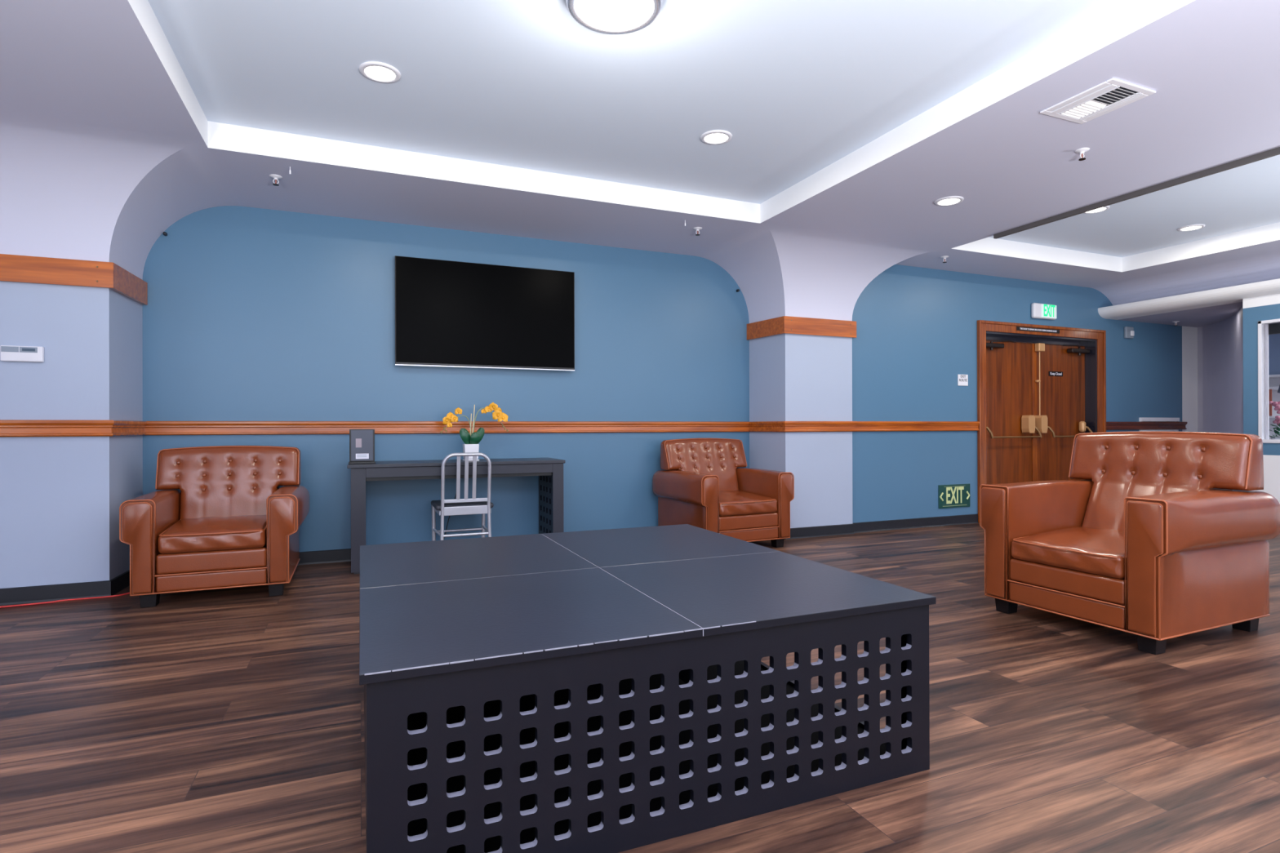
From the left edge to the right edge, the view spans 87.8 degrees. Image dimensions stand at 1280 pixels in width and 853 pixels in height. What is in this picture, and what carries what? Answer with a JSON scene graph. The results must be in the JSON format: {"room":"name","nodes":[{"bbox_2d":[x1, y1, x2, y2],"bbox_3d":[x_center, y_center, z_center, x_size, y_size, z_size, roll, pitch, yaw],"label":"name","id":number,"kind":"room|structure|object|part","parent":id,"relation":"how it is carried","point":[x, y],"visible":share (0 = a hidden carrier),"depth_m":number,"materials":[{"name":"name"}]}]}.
{"room":"lounge","nodes":[
{"label":"lounge","id":0,"kind":"room"},
{"bbox_2d":[0,112,243,588],"bbox_3d":[-3.609,-0.285,3.934,2.020,2.660,1.190,0,0,-23],"label":"wall","id":1,"kind":"structure","parent":0,"point":[68,190],"depth_m":3.99,"materials":[{"name":"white paint"}]},
{"bbox_2d":[0,345,44,362],"bbox_3d":[-3.642,-0.429,3.919,0.196,0.092,0.031,0,0,-23],"label":"thermostat","id":2,"kind":"object","parent":1,"relation":"attached to","point":[7,353],"visible":1,"depth_m":3.91,"materials":[{"name":"white plastic"}]},
{"bbox_2d":[0,253,147,305],"bbox_3d":[-3.722,-0.927,4.200,0.860,0.157,0.612,0,0,-23],"label":"trim","id":3,"kind":"structure","parent":1,"relation":"attached to","point":[13,268],"depth_m":4.00,"materials":[{"name":"brown wood"}]},
{"bbox_2d":[142,205,749,551],"bbox_3d":[-1.996,-0.287,5.258,7.600,2.660,0.001,0,0,-23],"label":"wall","id":4,"kind":"structure","parent":0,"point":[251,313],"depth_m":5.31,"materials":[{"name":"teal paint"}]},
{"bbox_2d":[394,255,574,371],"bbox_3d":[-1.258,-0.911,5.524,1.466,0.859,0.081,0,0,-23],"label":"television","id":5,"kind":"object","parent":4,"relation":"attached to","point":[449,313],"visible":1,"depth_m":5.47,"materials":[{"name":"black plastic"}]},
{"bbox_3d":[-1.247,-0.486,5.502,1.466,0.008,0.033,0,0,-23],"label":"trim","id":6,"kind":"part","parent":5,"relation":"part of","materials":[{"name":"silver metal"}]},
{"bbox_2d":[0,514,978,605],"bbox_3d":[-0.921,0.992,5.385,9.675,0.097,0.592,0,0,-23],"label":"baseboard","id":7,"kind":"structure","parent":4,"relation":"attached to","point":[41,593],"depth_m":5.05,"materials":[{"name":"black rubber"}]},
{"bbox_2d":[0,419,979,436],"bbox_3d":[-0.919,0.005,5.376,9.675,0.099,0.614,0,0,-23],"label":"trim","id":8,"kind":"structure","parent":4,"relation":"attached to","point":[8,428],"depth_m":5.34,"materials":[{"name":"brown wood"}]},
{"bbox_2d":[0,0,1279,287],"bbox_3d":[3.219,-1.714,2.010,17.500,0.155,11.200,0,0,-23],"label":"ceiling","id":9,"kind":"structure","parent":0,"point":[510,117],"depth_m":3.62,"materials":[{"name":"white paint"}]},
{"bbox_2d":[269,173,282,186],"bbox_3d":[-2.354,-1.589,4.297,0.076,0.056,0.076,0,0,-23],"label":"sprinkler","id":10,"kind":"object","parent":9,"relation":"attached to","point":[275,177],"visible":1,"depth_m":4.29,"materials":[{"name":"white metal"}]},
{"bbox_2d":[359,61,400,83],"bbox_3d":[-1.302,-1.772,3.330,0.196,0.010,0.196,0,0,-23],"label":"recessed light","id":11,"kind":"object","parent":9,"relation":"in","point":[380,72],"visible":1,"depth_m":3.32,"materials":[{"name":"white plastic"}]},
{"bbox_2d":[364,66,395,80],"bbox_3d":[-1.302,-1.770,3.330,0.142,0.004,0.142,0,0,-23],"label":"diffuser","id":12,"kind":"object","parent":11,"relation":"attached to","point":[371,73],"depth_m":3.33,"materials":[{"name":"white plastic"}]},
{"bbox_2d":[565,0,662,34],"bbox_3d":[-0.106,-1.739,2.732,0.394,0.084,0.394,0,0,-23],"label":"ceiling lamp","id":13,"kind":"object","parent":9,"relation":"attached to","point":[604,16],"visible":1,"depth_m":2.75,"materials":[{"name":"white glass"}]},
{"bbox_2d":[693,226,702,235],"bbox_3d":[0.473,-1.595,5.443,0.076,0.056,0.076,0,0,-23],"label":"sprinkler","id":14,"kind":"object","parent":9,"relation":"attached to","point":[697,228],"visible":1,"depth_m":5.43,"materials":[{"name":"white metal"}]},
{"bbox_2d":[700,129,732,144],"bbox_3d":[0.469,-1.775,4.086,0.196,0.010,0.196,0,0,-23],"label":"recessed light","id":15,"kind":"object","parent":9,"relation":"in","point":[715,136],"visible":1,"depth_m":4.07,"materials":[{"name":"white plastic"}]},
{"bbox_2d":[704,133,728,142],"bbox_3d":[0.469,-1.774,4.086,0.142,0.004,0.142,0,0,-23],"label":"diffuser","id":16,"kind":"object","parent":15,"relation":"attached to","point":[708,137],"depth_m":4.08,"materials":[{"name":"white plastic"}]},
{"bbox_2d":[940,255,948,262],"bbox_3d":[2.923,-1.601,6.376,0.076,0.056,0.076,0,0,-23],"label":"sprinkler","id":17,"kind":"object","parent":9,"relation":"attached to","point":[944,257],"visible":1,"depth_m":6.37,"materials":[{"name":"white metal"}]},
{"bbox_2d":[933,195,964,205],"bbox_3d":[2.227,-1.624,4.793,0.196,0.010,0.196,0,0,-23],"label":"recessed light","id":18,"kind":"object","parent":9,"relation":"in","point":[951,200],"visible":1,"depth_m":4.78,"materials":[{"name":"white plastic"}]},
{"bbox_2d":[937,198,959,204],"bbox_3d":[2.227,-1.623,4.793,0.142,0.004,0.142,0,0,-23],"label":"diffuser","id":19,"kind":"object","parent":18,"relation":"attached to","point":[942,201],"depth_m":4.78,"materials":[{"name":"white plastic"}]},
{"bbox_2d":[1074,147,1089,160],"bbox_3d":[2.610,-1.603,3.923,0.076,0.056,0.076,0,0,-23],"label":"sprinkler","id":20,"kind":"object","parent":9,"relation":"attached to","point":[1082,150],"visible":1,"depth_m":3.91,"materials":[{"name":"white metal"}]},
{"bbox_2d":[1084,205,1110,213],"bbox_3d":[3.741,-1.782,5.461,0.196,0.010,0.196,0,0,-23],"label":"recessed light","id":21,"kind":"object","parent":9,"relation":"in","point":[1104,208],"visible":0.49,"depth_m":5.47,"materials":[{"name":"white plastic"}]},
{"bbox_2d":[1086,207,1106,213],"bbox_3d":[3.741,-1.781,5.461,0.142,0.004,0.142,0,0,-23],"label":"diffuser","id":22,"kind":"object","parent":21,"relation":"attached to","point":[1101,209],"depth_m":5.47,"materials":[{"name":"white"}]},
{"bbox_2d":[1040,77,1155,124],"bbox_3d":[2.289,-1.625,3.334,0.326,0.012,0.364,0,0,-23],"label":"ceiling vent","id":23,"kind":"object","parent":9,"relation":"in","point":[1113,94],"visible":1,"depth_m":3.32,"materials":[{"name":"white plastic"}]},
{"bbox_2d":[993,146,1279,239],"bbox_3d":[3.892,-1.618,3.557,0.030,0.034,4.530,0,0,-23],"label":"trim","id":24,"kind":"structure","parent":9,"relation":"attached to","point":[1276,151],"depth_m":4.52,"materials":[{"name":"grey"}]},
{"bbox_2d":[1177,223,1205,231],"bbox_3d":[4.953,-1.785,5.973,0.196,0.010,0.196,0,0,-23],"label":"recessed light","id":25,"kind":"object","parent":9,"relation":"in","point":[1193,227],"visible":1,"depth_m":5.95,"materials":[{"name":"white plastic"}]},
{"bbox_2d":[1181,226,1201,230],"bbox_3d":[4.953,-1.784,5.973,0.142,0.004,0.142,0,0,-23],"label":"diffuser","id":26,"kind":"object","parent":25,"relation":"attached to","point":[1184,228],"depth_m":5.97,"materials":[{"name":"white"}]},
{"bbox_2d":[0,523,1279,852],"bbox_3d":[3.227,1.024,2.006,17.500,0.001,11.200,0,0,-23],"label":"floor","id":27,"kind":"structure","parent":0,"point":[231,720],"depth_m":2.27,"materials":[{"name":"brown wood"}]},
{"bbox_2d":[0,592,129,608],"bbox_3d":[-3.691,1.040,3.856,1.374,0.010,0.217,0,0,-36],"label":"cable","id":28,"kind":"object","parent":27,"relation":"on","point":[83,598],"visible":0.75,"depth_m":3.97,"materials":[{"name":"red plastic"}]},
{"bbox_2d":[119,445,309,608],"bbox_3d":[-2.675,0.587,4.284,0.935,0.913,0.826,0,0,-23],"label":"armchair","id":29,"kind":"object","parent":27,"relation":"on","point":[221,516],"visible":1,"depth_m":4.05,"materials":[{"name":"leather"}]},
{"bbox_3d":[-2.858,0.692,3.783,0.135,0.515,0.026,0,0,-23],"label":"arm","id":30,"kind":"part","parent":29,"relation":"part of","materials":[{"name":"leather"}]},
{"bbox_3d":[-2.851,0.999,3.867,0.085,0.089,0.085,0,0,-23],"label":"leg","id":31,"kind":"part","parent":29,"relation":"part of","materials":[{"name":"black wood"}]},
{"bbox_3d":[-3.025,0.685,4.150,0.185,0.549,0.800,0,0,-23],"label":"arm","id":32,"kind":"part","parent":29,"relation":"part of","materials":[{"name":"leather"}]},
{"bbox_3d":[-2.533,0.796,3.948,0.561,0.118,0.054,0,0,-23],"label":"rail","id":33,"kind":"part","parent":29,"relation":"part of","materials":[{"name":"leather"}]},
{"bbox_3d":[-2.533,0.907,3.948,0.561,0.096,0.054,0,0,-23],"label":"rail","id":34,"kind":"part","parent":29,"relation":"part of","materials":[{"name":"leather"}]},
{"bbox_2d":[158,515,266,554],"bbox_3d":[-2.628,0.660,4.173,0.541,0.155,0.586,0,0,-23],"label":"seat cushion","id":35,"kind":"object","parent":29,"relation":"on","point":[177,534],"depth_m":3.97,"materials":[{"name":"leather"}]},
{"bbox_3d":[-2.775,0.372,4.520,0.825,0.483,0.289,0,0,-23],"label":"backrest","id":36,"kind":"part","parent":29,"relation":"part of","materials":[{"name":"leather"}]},
{"bbox_3d":[-2.252,0.997,4.119,0.085,0.089,0.085,0,0,-23],"label":"leg","id":37,"kind":"part","parent":29,"relation":"part of","materials":[{"name":"black wood"}]},
{"bbox_3d":[-2.187,0.691,4.065,0.135,0.515,0.026,0,0,-23],"label":"arm","id":38,"kind":"part","parent":29,"relation":"part of","materials":[{"name":"leather"}]},
{"bbox_3d":[-2.334,0.683,4.441,0.185,0.549,0.800,0,0,-23],"label":"arm","id":39,"kind":"part","parent":29,"relation":"part of","materials":[{"name":"leather"}]},
{"bbox_2d":[346,457,565,574],"bbox_3d":[-1.417,0.655,5.194,1.584,0.772,0.502,0,0,-23],"label":"desk","id":40,"kind":"object","parent":27,"relation":"on","point":[549,471],"visible":0.82,"depth_m":5.02,"materials":[{"name":"grey paint"}]},
{"bbox_3d":[-1.993,0.662,4.705,0.098,0.735,0.022,0,0,-23],"label":"leg","id":41,"kind":"part","parent":40,"relation":"part of","materials":[{"name":"grey paint"}]},
{"bbox_2d":[348,429,375,464],"bbox_3d":[-2.020,0.144,4.832,0.176,0.250,0.095,0,0,-23],"label":"display box","id":42,"kind":"object","parent":40,"relation":"on","point":[362,442],"visible":1,"depth_m":4.79,"materials":[{"name":"black plastic"}]},
{"bbox_2d":[444,493,456,537],"bbox_3d":[-1.659,0.724,5.283,0.451,0.646,0.049,0,0,-35],"label":"power cord","id":43,"kind":"object","parent":40,"relation":"hanging from","point":[455,494],"visible":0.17,"depth_m":5.37,"materials":[{"name":"black plastic"}]},
{"bbox_3d":[-1.410,0.342,5.202,1.363,0.095,0.436,0,0,-23],"label":"rail","id":44,"kind":"part","parent":40,"relation":"part of","materials":[{"name":"black wood"}]},
{"bbox_3d":[-1.321,0.329,4.989,1.363,0.070,0.022,0,0,-23],"label":"rail","id":45,"kind":"part","parent":40,"relation":"part of","materials":[{"name":"grey paint"}]},
{"bbox_2d":[440,402,508,461],"bbox_3d":[-1.300,0.037,5.230,0.524,0.462,0.123,0,0,-23],"label":"potted orchid","id":46,"kind":"object","parent":40,"relation":"on","point":[472,439],"visible":0.99,"depth_m":5.18,"materials":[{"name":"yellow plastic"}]},
{"bbox_3d":[-1.484,-0.053,5.120,0.022,0.072,0.076,0,0,39],"label":"flower","id":47,"kind":"part","parent":46,"relation":"part of","materials":[{"name":"yellow plant"}]},
{"bbox_3d":[-1.463,-0.084,5.144,0.026,0.060,0.067,0,0,39],"label":"flower","id":48,"kind":"part","parent":46,"relation":"part of","materials":[{"name":"yellow plant"}]},
{"bbox_3d":[-1.436,-0.063,5.150,0.062,0.059,0.019,0,0,-38],"label":"flower","id":49,"kind":"part","parent":46,"relation":"part of","materials":[{"name":"yellow plant"}]},
{"bbox_3d":[-1.423,0.030,5.175,0.224,0.236,0.009,0,0,-28],"label":"stem","id":50,"kind":"part","parent":46,"relation":"part of","materials":[{"name":"green"}]},
{"bbox_3d":[-1.413,-0.122,5.171,0.058,0.054,0.019,0,0,-9],"label":"flower","id":51,"kind":"part","parent":46,"relation":"part of","materials":[{"name":"yellow plant"}]},
{"bbox_3d":[-1.329,0.203,5.223,0.112,0.130,0.112,0,0,-23],"label":"pot","id":52,"kind":"part","parent":46,"relation":"part of","materials":[{"name":"white ceramic"}]},
{"bbox_3d":[-1.204,-0.139,5.275,0.028,0.055,0.063,0,0,39],"label":"flower","id":53,"kind":"part","parent":46,"relation":"part of","materials":[{"name":"yellow plant"}]},
{"bbox_3d":[-1.194,-0.001,5.271,0.267,0.297,0.009,0,0,-19],"label":"stem","id":54,"kind":"part","parent":46,"relation":"part of","materials":[{"name":"green"}]},
{"bbox_3d":[-1.165,-0.158,5.277,0.076,0.072,0.023,0,0,5],"label":"flower","id":55,"kind":"part","parent":46,"relation":"part of","materials":[{"name":"yellow plant"}]},
{"bbox_3d":[-1.128,-0.095,5.269,0.085,0.080,0.020,0,0,-18],"label":"flower","id":56,"kind":"part","parent":46,"relation":"part of","materials":[{"name":"yellow plant"}]},
{"bbox_3d":[-1.092,-0.076,5.289,0.085,0.076,0.032,0,0,-11],"label":"flower","id":57,"kind":"part","parent":46,"relation":"part of","materials":[{"name":"yellow plant"}]},
{"bbox_3d":[-0.820,0.661,5.673,0.088,0.735,0.022,0,0,-23],"label":"leg","id":58,"kind":"part","parent":40,"relation":"part of","materials":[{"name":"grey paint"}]},
{"bbox_3d":[-0.650,0.660,5.270,0.088,0.735,0.022,0,0,-23],"label":"leg","id":59,"kind":"part","parent":40,"relation":"part of","materials":[{"name":"grey paint"}]},
{"bbox_2d":[431,452,493,541],"bbox_3d":[-1.361,0.617,5.100,0.424,0.849,0.490,0,0,-23],"label":"chair","id":60,"kind":"object","parent":27,"relation":"on","point":[458,506],"visible":0.94,"depth_m":4.93,"materials":[{"name":"silver metal"}]},
{"bbox_3d":[-1.621,0.827,5.223,0.031,0.431,0.051,0,0,-9],"label":"leg","id":61,"kind":"part","parent":60,"relation":"part of","materials":[{"name":"silver metal"}]},
{"bbox_3d":[-1.292,0.549,4.935,0.326,0.026,0.016,0,0,-23],"label":"rail","id":62,"kind":"part","parent":60,"relation":"part of","materials":[{"name":"silver metal"}]},
{"bbox_3d":[-1.267,0.826,5.372,0.031,0.431,0.051,0,0,-37],"label":"leg","id":63,"kind":"part","parent":60,"relation":"part of","materials":[{"name":"silver metal"}]},
{"bbox_2d":[359,524,936,852],"bbox_3d":[-0.164,0.774,2.438,1.592,0.520,1.643,0,0,-23],"label":"table","id":64,"kind":"object","parent":27,"relation":"on","point":[609,691],"visible":1,"depth_m":1.75,"materials":[{"name":"grey metal"}]},
{"bbox_3d":[-0.876,0.787,2.139,0.020,0.498,1.574,0,0,-23],"label":"panel","id":65,"kind":"part","parent":64,"relation":"part of","materials":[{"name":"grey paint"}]},
{"bbox_3d":[-0.163,1.024,2.438,1.522,0.012,1.572,0,0,-23],"label":"panel","id":66,"kind":"part","parent":64,"relation":"part of","materials":[{"name":"black"}]},
{"bbox_3d":[0.548,0.784,2.738,0.020,0.498,1.574,0,0,-23],"label":"frame","id":67,"kind":"part","parent":64,"relation":"part of","materials":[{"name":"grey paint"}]},
{"bbox_2d":[652,438,794,547],"bbox_3d":[0.726,0.571,5.862,0.965,0.930,0.856,0,0,-26],"label":"armchair","id":68,"kind":"object","parent":27,"relation":"on","point":[704,483],"visible":1,"depth_m":5.68,"materials":[{"name":"leather"}]},
{"bbox_3d":[0.368,0.668,5.700,0.180,0.567,0.830,0,0,-26],"label":"arm","id":69,"kind":"part","parent":68,"relation":"part of","materials":[{"name":"leather"}]},
{"bbox_3d":[0.603,0.357,6.110,0.845,0.500,0.279,0,0,-26],"label":"backrest","id":70,"kind":"part","parent":68,"relation":"part of","materials":[{"name":"leather"}]},
{"bbox_3d":[0.564,0.676,5.330,0.130,0.533,0.026,0,0,-26],"label":"arm","id":71,"kind":"part","parent":68,"relation":"part of","materials":[{"name":"leather"}]},
{"bbox_2d":[719,489,777,516],"bbox_3d":[0.777,0.652,5.759,0.581,0.155,0.626,0,0,-26],"label":"seat cushion","id":72,"kind":"object","parent":68,"relation":"on","point":[732,503],"depth_m":5.55,"materials":[{"name":"leather"}]},
{"bbox_3d":[0.894,0.789,5.522,0.601,0.118,0.054,0,0,-26],"label":"rail","id":73,"kind":"part","parent":68,"relation":"part of","materials":[{"name":"leather"}]},
{"bbox_3d":[0.895,0.900,5.522,0.601,0.096,0.054,0,0,-26],"label":"rail","id":74,"kind":"part","parent":68,"relation":"part of","materials":[{"name":"leather"}]},
{"bbox_3d":[1.072,0.667,6.048,0.180,0.567,0.830,0,0,-26],"label":"arm","id":75,"kind":"part","parent":68,"relation":"part of","materials":[{"name":"leather"}]},
{"bbox_3d":[1.182,0.990,5.719,0.085,0.089,0.085,0,0,-26],"label":"leg","id":76,"kind":"part","parent":68,"relation":"part of","materials":[{"name":"black wood"}]},
{"bbox_3d":[1.248,0.675,5.668,0.130,0.533,0.026,0,0,-26],"label":"arm","id":77,"kind":"part","parent":68,"relation":"part of","materials":[{"name":"leather"}]},
{"bbox_2d":[979,431,1279,654],"bbox_3d":[2.537,0.528,3.526,0.966,1.000,0.974,0,0,-24],"label":"armchair","id":78,"kind":"object","parent":27,"relation":"on","point":[1164,535],"visible":1,"depth_m":3.28,"materials":[{"name":"leather"}]},
{"bbox_3d":[1.962,0.640,3.682,0.026,0.593,0.142,0,0,-24],"label":"arm","id":79,"kind":"part","parent":78,"relation":"part of","materials":[{"name":"leather"}]},
{"bbox_3d":[2.039,0.985,3.697,0.085,0.089,0.085,0,0,-24],"label":"leg","id":80,"kind":"part","parent":78,"relation":"part of","materials":[{"name":"black wood"}]},
{"bbox_3d":[2.388,0.630,3.887,0.940,0.627,0.192,0,0,-24],"label":"arm","id":81,"kind":"part","parent":78,"relation":"part of","materials":[{"name":"leather"}]},
{"bbox_3d":[2.143,0.889,3.346,0.054,0.106,0.586,0,0,-24],"label":"rail","id":82,"kind":"part","parent":78,"relation":"part of","materials":[{"name":"leather"}]},
{"bbox_3d":[2.142,0.773,3.347,0.054,0.118,0.586,0,0,-24],"label":"rail","id":83,"kind":"part","parent":78,"relation":"part of","materials":[{"name":"leather"}]},
{"bbox_2d":[1011,526,1126,578],"bbox_3d":[2.401,0.637,3.464,0.666,0.150,0.566,0,0,-24],"label":"seat cushion","id":84,"kind":"object","parent":78,"relation":"on","point":[1088,552],"depth_m":3.38,"materials":[{"name":"leather"}]},
{"bbox_3d":[2.275,0.638,2.990,0.026,0.593,0.142,0,0,-24],"label":"arm","id":85,"kind":"part","parent":78,"relation":"part of","materials":[{"name":"leather"}]},
{"bbox_3d":[2.337,0.983,3.036,0.085,0.089,0.085,0,0,-24],"label":"leg","id":86,"kind":"part","parent":78,"relation":"part of","materials":[{"name":"black wood"}]},
{"bbox_3d":[2.807,0.310,3.648,0.349,0.565,0.870,0,0,-24],"label":"backrest","id":87,"kind":"part","parent":78,"relation":"part of","materials":[{"name":"leather"}]},
{"bbox_3d":[2.710,0.629,3.175,0.940,0.627,0.192,0,0,-24],"label":"arm","id":88,"kind":"part","parent":78,"relation":"part of","materials":[{"name":"leather"}]},
{"bbox_3d":[3.062,0.982,3.364,0.085,0.089,0.085,0,0,-24],"label":"leg","id":89,"kind":"part","parent":78,"relation":"part of","materials":[{"name":"black wood"}]},
{"bbox_2d":[694,222,950,528],"bbox_3d":[1.680,-0.296,6.197,2.055,2.660,1.120,0,0,-23],"label":"column","id":90,"kind":"structure","parent":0,"point":[779,270],"depth_m":6.21,"materials":[{"name":"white paint"}]},
{"bbox_2d":[746,315,856,340],"bbox_3d":[1.567,-0.932,6.464,0.895,0.157,0.542,0,0,-23],"label":"trim","id":91,"kind":"structure","parent":90,"relation":"attached to","point":[784,324],"depth_m":6.24,"materials":[{"name":"brown wood"}]},
{"bbox_2d":[852,264,1197,523],"bbox_3d":[4.524,-0.302,7.682,6.300,2.660,0.350,0,0,-23],"label":"wall","id":92,"kind":"structure","parent":0,"point":[917,326],"depth_m":6.92,"materials":[{"name":"teal paint"}]},
{"bbox_2d":[937,484,969,508],"bbox_3d":[3.298,0.729,6.961,0.444,0.244,0.020,0,0,-23],"label":"exit sign","id":93,"kind":"object","parent":92,"relation":"attached to","point":[954,495],"visible":1,"depth_m":6.96,"materials":[{"name":"teal plastic"}]},
{"bbox_2d":[957,374,968,386],"bbox_3d":[3.409,-0.489,7.017,0.144,0.120,0.008,0,0,-23],"label":"sign","id":94,"kind":"object","parent":92,"relation":"attached to","point":[962,380],"visible":1,"depth_m":7.01,"materials":[{"name":"white plastic"}]},
{"bbox_2d":[977,320,1106,523],"bbox_3d":[4.529,-0.054,7.569,2.070,2.165,0.211,0,0,-23],"label":"door","id":95,"kind":"structure","parent":92,"relation":"in","point":[1029,419],"depth_m":7.59,"materials":[{"name":"brown wood"}]},
{"bbox_2d":[1016,326,1059,333],"bbox_3d":[4.461,-1.080,7.441,0.700,0.044,0.004,0,0,-23],"label":"sign","id":96,"kind":"object","parent":95,"relation":"attached to","point":[1018,328],"visible":1,"depth_m":7.43,"materials":[{"name":"black metal"}]},
{"bbox_3d":[4.553,-0.497,7.605,0.055,0.750,0.036,0,0,-23],"label":"vertical rod","id":97,"kind":"part","parent":95,"relation":"part of","materials":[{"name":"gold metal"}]},
{"bbox_2d":[1048,371,1062,376],"bbox_3d":[4.858,-0.615,7.764,0.240,0.054,0.006,0,0,-23],"label":"sign","id":98,"kind":"object","parent":95,"relation":"attached to","point":[1051,373],"visible":1,"depth_m":7.76,"materials":[{"name":"black plastic"}]},
{"bbox_2d":[1031,302,1056,319],"bbox_3d":[4.541,-1.294,7.469,0.370,0.170,0.058,0,0,-23],"label":"exit sign","id":99,"kind":"object","parent":92,"relation":"attached to","point":[1042,311],"visible":1,"depth_m":7.43,"materials":[{"name":"white plastic"}]},
{"bbox_2d":[1124,326,1133,338],"bbox_3d":[5.938,-1.140,8.056,0.140,0.140,0.059,0,0,-23],"label":"fire alarm strobe","id":100,"kind":"object","parent":92,"relation":"attached to","point":[1128,331],"visible":1,"depth_m":8.04,"materials":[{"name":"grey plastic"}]},
{"bbox_2d":[1106,422,1187,430],"bbox_3d":[6.248,-0.010,8.197,1.605,0.099,0.034,0,0,-23],"label":"trim","id":101,"kind":"structure","parent":92,"relation":"attached to","point":[1109,425],"depth_m":8.17,"materials":[{"name":"brown wood"}]},
{"bbox_2d":[1138,417,1179,431],"bbox_3d":[6.489,-0.026,8.299,0.760,0.170,0.034,0,0,-23],"label":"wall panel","id":102,"kind":"object","parent":92,"relation":"attached to","point":[1140,419],"visible":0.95,"depth_m":8.28,"materials":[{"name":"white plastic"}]},
{"bbox_2d":[1119,302,1242,327],"bbox_3d":[9.554,-1.345,4.105,3.999,0.090,10.150,0,0,-23],"label":"ceiling","id":103,"kind":"structure","parent":0,"point":[1200,317],"depth_m":7.81,"materials":[{"name":"grey paint"}]},
{"bbox_2d":[1089,250,1279,305],"bbox_3d":[7.464,-1.537,3.226,0.467,0.218,10.150,0,0,-23],"label":"ceiling","id":104,"kind":"structure","parent":0,"point":[1264,267],"depth_m":7.04,"materials":[{"name":"white paint"}]},
{"bbox_2d":[1197,306,1243,433],"bbox_3d":[6.733,-0.133,7.625,0.163,2.310,2.265,0,0,31],"label":"wall","id":105,"kind":"structure","parent":0,"point":[1220,344],"depth_m":8.13,"materials":[{"name":"grey paint"}]},
{"bbox_2d":[1241,304,1243,433],"bbox_3d":[6.652,-0.133,7.451,0.082,2.310,1.894,0,0,35],"label":"wall","id":106,"kind":"structure","parent":0,"point":[1242,304],"depth_m":6.89,"materials":[{"name":"grey paint"}]},
{"bbox_2d":[1242,293,1279,503],"bbox_3d":[7.852,-0.143,2.662,0.140,2.310,8.815,0,0,-23],"label":"wall","id":107,"kind":"structure","parent":0,"point":[1255,309],"depth_m":6.60,"materials":[{"name":"white paint"}]},
{"bbox_2d":[1097,278,1279,319],"bbox_3d":[7.551,-1.376,3.262,0.345,0.160,10.150,0,0,-23],"label":"trim","id":108,"kind":"structure","parent":107,"relation":"attached to","point":[1234,294],"depth_m":7.03,"materials":[{"name":"white paint"}]},
{"bbox_2d":[1257,318,1279,443],"bbox_3d":[6.663,-0.443,5.457,0.142,1.205,2.490,0,0,-23],"label":"window","id":109,"kind":"structure","parent":107,"relation":"in","point":[1268,331],"depth_m":6.53,"materials":[{"name":"white plastic"}]},
{"bbox_3d":[6.639,-0.446,5.447,0.006,1.140,2.430,0,0,-23],"label":"pane","id":110,"kind":"part","parent":109,"relation":"part of","materials":[{"name":"clear glass"}]}
]}

